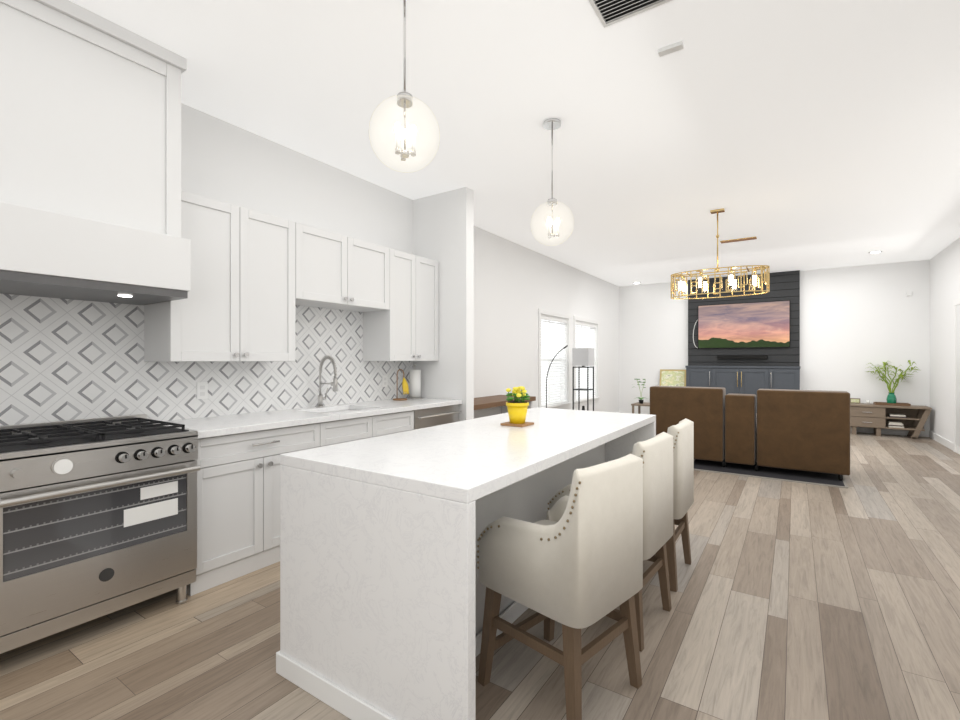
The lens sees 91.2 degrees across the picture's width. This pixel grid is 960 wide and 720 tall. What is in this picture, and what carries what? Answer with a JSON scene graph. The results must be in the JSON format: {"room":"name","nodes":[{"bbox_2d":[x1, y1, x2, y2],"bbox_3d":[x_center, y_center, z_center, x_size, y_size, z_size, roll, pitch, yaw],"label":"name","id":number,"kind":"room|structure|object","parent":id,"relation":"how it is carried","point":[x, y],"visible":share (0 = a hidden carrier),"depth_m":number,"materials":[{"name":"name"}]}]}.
{"room":"open-plan kitchen","nodes":[
{"label":"open-plan kitchen","id":0,"kind":"room"},
{"bbox_2d":[181,103,618,411],"bbox_3d":[-0.682,-0.200,5.210,0.150,3.020,14.200,0,0,34],"label":"wall","id":1,"kind":"structure","parent":0,"point":[516,286],"depth_m":4.95,"materials":[{"name":"paint"}]},
{"bbox_2d":[0,0,195,299],"bbox_3d":[-2.190,-1.043,2.262,0.616,1.326,1.212,0,0,34],"label":"range hood","id":2,"kind":"object","parent":1,"relation":"attached to","point":[93,202],"depth_m":2.30,"materials":[{"name":"white wood"}]},
{"bbox_2d":[0,263,412,466],"bbox_3d":[-1.760,-0.020,3.457,0.008,0.900,3.747,0,0,34],"label":"backsplash","id":3,"kind":"structure","parent":1,"relation":"attached to","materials":[{"name":"tile"}]},
{"bbox_2d":[196,382,207,399],"bbox_3d":[-1.905,0.210,3.225,0.007,0.114,0.070,0,0,34],"label":"outlet","id":4,"kind":"object","parent":3,"relation":"attached to","point":[201,387],"depth_m":3.22,"materials":[{"name":"white plastic"}]},
{"bbox_2d":[382,375,387,387],"bbox_3d":[-0.943,0.210,4.662,0.007,0.114,0.070,0,0,34],"label":"outlet","id":5,"kind":"object","parent":3,"relation":"attached to","point":[384,377],"depth_m":4.66,"materials":[{"name":"white plastic"}]},
{"bbox_2d":[140,195,303,363],"bbox_3d":[-1.709,-0.500,3.214,0.356,1.020,0.890,0,0,34],"label":"upper cabinet","id":6,"kind":"object","parent":1,"relation":"attached to","point":[250,346],"depth_m":3.07,"materials":[{"name":"white wood"}]},
{"bbox_2d":[304,225,391,311],"bbox_3d":[-1.227,-0.730,3.934,0.356,0.560,0.958,0,0,34],"label":"upper cabinet","id":7,"kind":"object","parent":1,"relation":"attached to","point":[342,273],"depth_m":3.84,"materials":[{"name":"white wood"}]},
{"bbox_2d":[356,249,438,363],"bbox_3d":[-0.782,-0.500,4.599,0.356,1.020,0.762,0,0,34],"label":"upper cabinet","id":8,"kind":"object","parent":1,"relation":"attached to","point":[409,333],"depth_m":4.44,"materials":[{"name":"white wood"}]},
{"bbox_2d":[538,308,571,408],"bbox_3d":[1.229,0.020,8.022,0.193,1.680,1.270,0,0,34],"label":"window","id":9,"kind":"structure","parent":1,"relation":"in","point":[564,404],"depth_m":8.24,"materials":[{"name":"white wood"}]},
{"bbox_2d":[541,316,566,405],"bbox_3d":[1.238,0.011,8.016,0.060,1.461,1.056,0,0,34],"label":"window blinds","id":10,"kind":"object","parent":9,"relation":"attached to","point":[561,380],"visible":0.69,"depth_m":8.03,"materials":[{"name":"white plastic"}]},
{"bbox_2d":[573,315,599,406],"bbox_3d":[2.047,0.020,9.244,0.193,1.680,1.330,0,0,34],"label":"window","id":11,"kind":"structure","parent":1,"relation":"in","point":[596,351],"depth_m":9.68,"materials":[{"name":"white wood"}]},
{"bbox_2d":[576,322,595,398],"bbox_3d":[2.056,0.011,9.237,0.060,1.461,1.116,0,0,34],"label":"window blinds","id":12,"kind":"object","parent":11,"relation":"attached to","point":[584,370],"visible":0.46,"depth_m":9.25,"materials":[{"name":"white plastic"}]},
{"bbox_2d":[413,187,473,420],"bbox_3d":[-0.390,-0.200,4.882,0.700,3.020,0.130,0,0,34],"label":"wall","id":13,"kind":"structure","parent":0,"point":[443,229],"depth_m":4.74,"materials":[{"name":"paint"}]},
{"bbox_2d":[0,432,959,719],"bbox_3d":[1.582,1.360,3.694,5.600,0.100,14.200,0,0,34],"label":"floor","id":14,"kind":"structure","parent":0,"point":[792,600],"depth_m":2.22,"materials":[{"name":"brown wood"}]},
{"bbox_2d":[0,414,200,653],"bbox_3d":[-2.114,0.823,2.213,0.734,0.975,1.206,0,0,34],"label":"range","id":15,"kind":"object","parent":14,"relation":"on","point":[98,517],"visible":1,"depth_m":2.19,"materials":[{"name":"silver metal"}]},
{"bbox_2d":[186,420,331,595],"bbox_3d":[-1.597,0.873,3.147,0.616,0.875,0.908,0,0,34],"label":"base cabinet","id":16,"kind":"object","parent":14,"relation":"on","point":[238,478],"depth_m":2.84,"materials":[{"name":"white wood"}]},
{"bbox_2d":[156,396,461,439],"bbox_3d":[-1.141,0.415,3.797,0.651,0.040,2.495,0,0,34],"label":"countertop","id":17,"kind":"structure","parent":16,"relation":"on","point":[206,426],"depth_m":3.35,"materials":[{"name":"white stone"}]},
{"bbox_2d":[316,355,337,407],"bbox_3d":[-1.254,0.178,3.906,0.240,0.435,0.096,0,0,34],"label":"faucet","id":18,"kind":"object","parent":17,"relation":"on","point":[335,386],"depth_m":3.92,"materials":[{"name":"silver metal"}]},
{"bbox_2d":[328,408,355,411],"bbox_3d":[-1.127,0.532,3.800,0.412,0.218,0.552,0,0,34],"label":"sink","id":19,"kind":"object","parent":17,"relation":"in","point":[329,409],"depth_m":4.02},
{"bbox_2d":[393,369,408,399],"bbox_3d":[-0.780,0.242,4.638,0.162,0.304,0.140,0,0,34],"label":"stand","id":20,"kind":"object","parent":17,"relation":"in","point":[405,387],"visible":1,"depth_m":4.60,"materials":[{"name":"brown wood"}]},
{"bbox_2d":[408,365,421,398],"bbox_3d":[-0.665,0.221,4.813,0.150,0.347,0.150,0,0,34],"label":"paper towel","id":21,"kind":"object","parent":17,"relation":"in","point":[415,384],"visible":1,"depth_m":4.76,"materials":[{"name":"white paper"}]},
{"bbox_2d":[332,416,379,444],"bbox_3d":[-1.242,0.873,3.678,0.616,0.875,0.609,0,0,34],"label":"base cabinet","id":22,"kind":"object","parent":14,"relation":"on","point":[343,431],"depth_m":3.57,"materials":[{"name":"white wood"}]},
{"bbox_2d":[380,412,415,435],"bbox_3d":[-0.986,0.873,4.060,0.616,0.875,0.552,0,0,34],"label":"base cabinet","id":23,"kind":"object","parent":14,"relation":"on","point":[395,422],"depth_m":3.95,"materials":[{"name":"white wood"}]},
{"bbox_2d":[416,404,459,428],"bbox_3d":[-0.665,0.873,4.540,0.616,0.875,0.726,0,0,34],"label":"dishwasher","id":24,"kind":"object","parent":14,"relation":"on","point":[427,417],"depth_m":4.37,"materials":[{"name":"silver metal"}]},
{"bbox_2d":[276,407,655,719],"bbox_3d":[0.214,0.853,2.680,0.989,0.915,2.372,0,0,34],"label":"kitchen island","id":25,"kind":"object","parent":14,"relation":"on","point":[382,595],"visible":0.77,"depth_m":1.74,"materials":[{"name":"stone"}]},
{"bbox_2d":[500,386,533,426],"bbox_3d":[0.231,0.276,2.857,0.166,0.237,0.164,0,0,34],"label":"flower pot","id":26,"kind":"object","parent":25,"relation":"on","point":[517,407],"visible":1,"depth_m":2.81,"materials":[{"name":"yellow ceramic"}]},
{"bbox_2d":[474,395,535,418],"bbox_3d":[0.059,0.895,5.665,0.544,0.830,1.620,0,0,34],"label":"desk","id":27,"kind":"object","parent":14,"relation":"on","point":[489,406],"visible":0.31,"depth_m":5.96,"materials":[{"name":"brown wood"}]},
{"bbox_2d":[546,345,567,407],"bbox_3d":[1.160,0.535,7.197,0.230,1.550,0.882,0,0,34],"label":"arc floor lamp","id":28,"kind":"object","parent":14,"relation":"on","point":[547,374],"visible":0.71,"depth_m":6.95,"materials":[{"name":"black metal"}]},
{"bbox_2d":[477,454,643,719],"bbox_3d":[0.327,0.844,1.897,0.493,0.938,0.507,0,0,-44],"label":"stool","id":29,"kind":"object","parent":14,"relation":"on","point":[572,563],"visible":1,"depth_m":1.70,"materials":[{"name":"fabric"}]},
{"bbox_2d":[572,348,593,410],"bbox_3d":[1.760,0.555,8.004,0.284,1.510,0.284,0,0,34],"label":"light","id":30,"kind":"object","parent":14,"relation":"on","point":[582,357],"visible":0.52,"depth_m":7.91,"materials":[{"name":"black metal"}]},
{"bbox_2d":[548,432,673,651],"bbox_3d":[0.684,0.844,2.430,0.507,0.938,0.493,0,0,38],"label":"stool","id":31,"kind":"object","parent":14,"relation":"on","point":[655,453],"visible":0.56,"depth_m":2.23,"materials":[{"name":"fabric"}]},
{"bbox_2d":[631,402,649,413],"bbox_3d":[3.120,1.060,8.742,0.480,0.500,0.480,0,0,34],"label":"side table","id":32,"kind":"object","parent":14,"relation":"on","point":[640,405],"visible":0.19,"depth_m":8.67,"materials":[{"name":"brown wood"}]},
{"bbox_2d":[634,379,647,403],"bbox_3d":[2.979,0.579,8.740,0.334,0.460,0.285,0,0,34],"label":"orchid plant","id":33,"kind":"object","parent":32,"relation":"on","point":[641,401],"visible":1,"depth_m":8.72,"materials":[{"name":"green plant"}]},
{"bbox_2d":[627,418,693,591],"bbox_3d":[1.046,0.844,2.970,0.507,0.938,0.493,0,0,34],"label":"stool","id":34,"kind":"object","parent":14,"relation":"on","point":[682,432],"visible":0.35,"depth_m":2.70,"materials":[{"name":"fabric"}]},
{"bbox_2d":[685,366,716,386],"bbox_3d":[4.637,0.735,9.817,0.564,1.150,0.320,0,0,34],"label":"base cabinet","id":35,"kind":"object","parent":14,"relation":"on","point":[696,376],"depth_m":9.68,"materials":[{"name":"grey wood"}]},
{"bbox_2d":[717,366,772,412],"bbox_3d":[5.221,0.735,9.425,1.129,1.150,0.320,0,0,34],"label":"base cabinet","id":36,"kind":"object","parent":14,"relation":"on","point":[742,379],"depth_m":9.24,"materials":[{"name":"grey wood"}]},
{"bbox_2d":[694,459,847,488],"bbox_3d":[3.897,1.304,6.392,1.545,0.012,2.840,0,0,34],"label":"rug","id":37,"kind":"object","parent":14,"relation":"on","point":[808,477],"visible":0.41,"depth_m":5.38,"materials":[{"name":"grey fabric"}]},
{"bbox_2d":[650,386,849,480],"bbox_3d":[3.334,0.821,5.951,2.060,0.952,1.000,0,0,34],"label":"sofa","id":38,"kind":"object","parent":37,"relation":"on","point":[805,430],"visible":0.77,"depth_m":5.39,"materials":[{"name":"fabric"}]},
{"bbox_2d":[773,366,799,389],"bbox_3d":[5.805,0.735,9.034,0.564,1.150,0.320,0,0,34],"label":"base cabinet","id":39,"kind":"object","parent":14,"relation":"on","point":[784,377],"depth_m":8.86,"materials":[{"name":"grey wood"}]},
{"bbox_2d":[850,403,931,438],"bbox_3d":[7.030,1.054,8.136,1.092,0.549,0.418,0,0,34],"label":"console","id":40,"kind":"object","parent":14,"relation":"on","point":[912,419],"visible":0.98,"depth_m":8.07,"materials":[{"name":"brown wood"}]},
{"bbox_2d":[850,398,869,403],"bbox_3d":[6.792,0.735,8.409,0.272,0.089,0.097,0,0,34],"label":"frame","id":41,"kind":"object","parent":40,"relation":"on","point":[854,400],"visible":0.94,"depth_m":8.46,"materials":[{"name":"brown wood"}]},
{"bbox_2d":[865,360,918,405],"bbox_3d":[7.105,0.391,8.097,0.772,0.777,0.414,0,0,34],"label":"bamboo plant","id":42,"kind":"object","parent":40,"relation":"on","point":[891,399],"visible":1,"depth_m":8.07,"materials":[{"name":"green plant"}]},
{"bbox_3d":[4.103,0.972,10.128,0.630,0.675,0.370,0,0,34],"label":"cabinet","id":43,"kind":"object","parent":14,"relation":"on","visible":0},
{"bbox_2d":[659,369,685,385],"bbox_3d":[4.190,0.420,10.213,0.540,0.428,0.087,0,0,34],"label":"picture frame","id":44,"kind":"object","parent":43,"relation":"on","point":[671,377],"visible":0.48,"depth_m":10.21,"materials":[{"name":"yellow paper"}]},
{"bbox_2d":[69,0,959,286],"bbox_3d":[1.582,-1.760,3.694,5.600,0.100,14.200,0,0,34],"label":"ceiling","id":45,"kind":"structure","parent":0,"point":[805,134],"depth_m":3.22,"materials":[{"name":"paint"}]},
{"bbox_2d":[368,0,439,172],"bbox_3d":[-0.334,-1.276,2.089,0.316,0.867,0.316,0,0,34],"label":"pendant light","id":46,"kind":"object","parent":45,"relation":"hanging from","point":[404,99],"visible":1,"depth_m":2.08,"materials":[{"name":"clear glass"}]},
{"bbox_2d":[531,118,574,245],"bbox_3d":[0.520,-1.266,3.383,0.316,0.887,0.316,0,0,34],"label":"pendant light","id":47,"kind":"object","parent":45,"relation":"hanging from","point":[551,124],"visible":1,"depth_m":3.38,"materials":[{"name":"clear glass"}]},
{"bbox_2d":[588,0,672,27],"bbox_3d":[0.712,-1.701,2.213,0.340,0.016,0.230,0,0,34],"label":"ceiling vent","id":48,"kind":"object","parent":45,"relation":"in","point":[609,12],"visible":1,"depth_m":2.27,"materials":[{"name":"metal"}]},
{"bbox_2d":[658,41,683,56],"bbox_3d":[1.042,-1.699,2.567,0.125,0.022,0.045,0,0,34],"label":"smoke detector","id":49,"kind":"object","parent":45,"relation":"attached to","point":[671,48],"visible":0.86,"depth_m":2.56,"materials":[{"name":"white plastic"}]},
{"bbox_2d":[670,208,769,298],"bbox_3d":[2.709,-1.222,5.359,1.011,0.974,0.441,0,0,34],"label":"chandelier","id":50,"kind":"object","parent":45,"relation":"hanging from","point":[683,287],"visible":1,"depth_m":5.31,"materials":[{"name":"gold metal"}]},
{"bbox_2d":[720,236,756,243],"bbox_3d":[3.670,-1.704,6.677,0.450,0.012,0.140,0,0,34],"label":"ceiling vent","id":51,"kind":"object","parent":45,"relation":"in","point":[739,239],"visible":1,"depth_m":6.68,"materials":[{"name":"gold metal"}]},
{"bbox_2d":[619,259,929,430],"bbox_3d":[5.490,-0.200,9.532,5.300,3.020,0.150,0,0,34],"label":"wall","id":52,"kind":"structure","parent":0,"point":[854,320],"depth_m":8.67,"materials":[{"name":"paint"}]},
{"bbox_2d":[688,270,799,365],"bbox_3d":[5.282,-0.793,9.517,1.970,1.826,0.100,0,0,34],"label":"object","id":53,"kind":"object","parent":52,"relation":"attached to","point":[785,285],"visible":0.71,"depth_m":9.38,"materials":[{"name":"black wood"}]},
{"bbox_2d":[698,300,789,358],"bbox_3d":[5.250,-0.585,9.424,1.620,1.120,0.089,0,0,34],"label":"screen","id":54,"kind":"object","parent":53,"relation":"attached to","point":[766,324],"visible":1,"depth_m":9.39,"materials":[{"name":"multicoloured glass"}]},
{"bbox_2d":[620,412,927,436],"bbox_3d":[5.449,1.255,9.461,5.250,0.110,0.014,0,0,34],"label":"baseboard","id":55,"kind":"structure","parent":52,"relation":"attached to","point":[858,429],"depth_m":8.28,"materials":[{"name":"white wood"}]},
{"bbox_2d":[930,237,959,442],"bbox_3d":[3.847,-0.200,2.178,0.150,3.020,14.200,0,0,34],"label":"wall","id":56,"kind":"structure","parent":0,"point":[944,278],"depth_m":7.26,"materials":[{"name":"paint"}]},
{"bbox_2d":[928,430,959,454],"bbox_3d":[3.779,1.255,2.224,0.014,0.110,13.900,0,0,34],"label":"baseboard","id":57,"kind":"structure","parent":56,"relation":"attached to","point":[939,439],"depth_m":7.20,"materials":[{"name":"white wood"}]},
{"bbox_2d":[953,298,959,451],"bbox_3d":[6.487,0.225,6.277,0.020,2.170,1.130,0,0,34],"label":"door","id":58,"kind":"structure","parent":56,"relation":"in","point":[956,371],"depth_m":6.63,"materials":[{"name":"white wood"}]}
]}

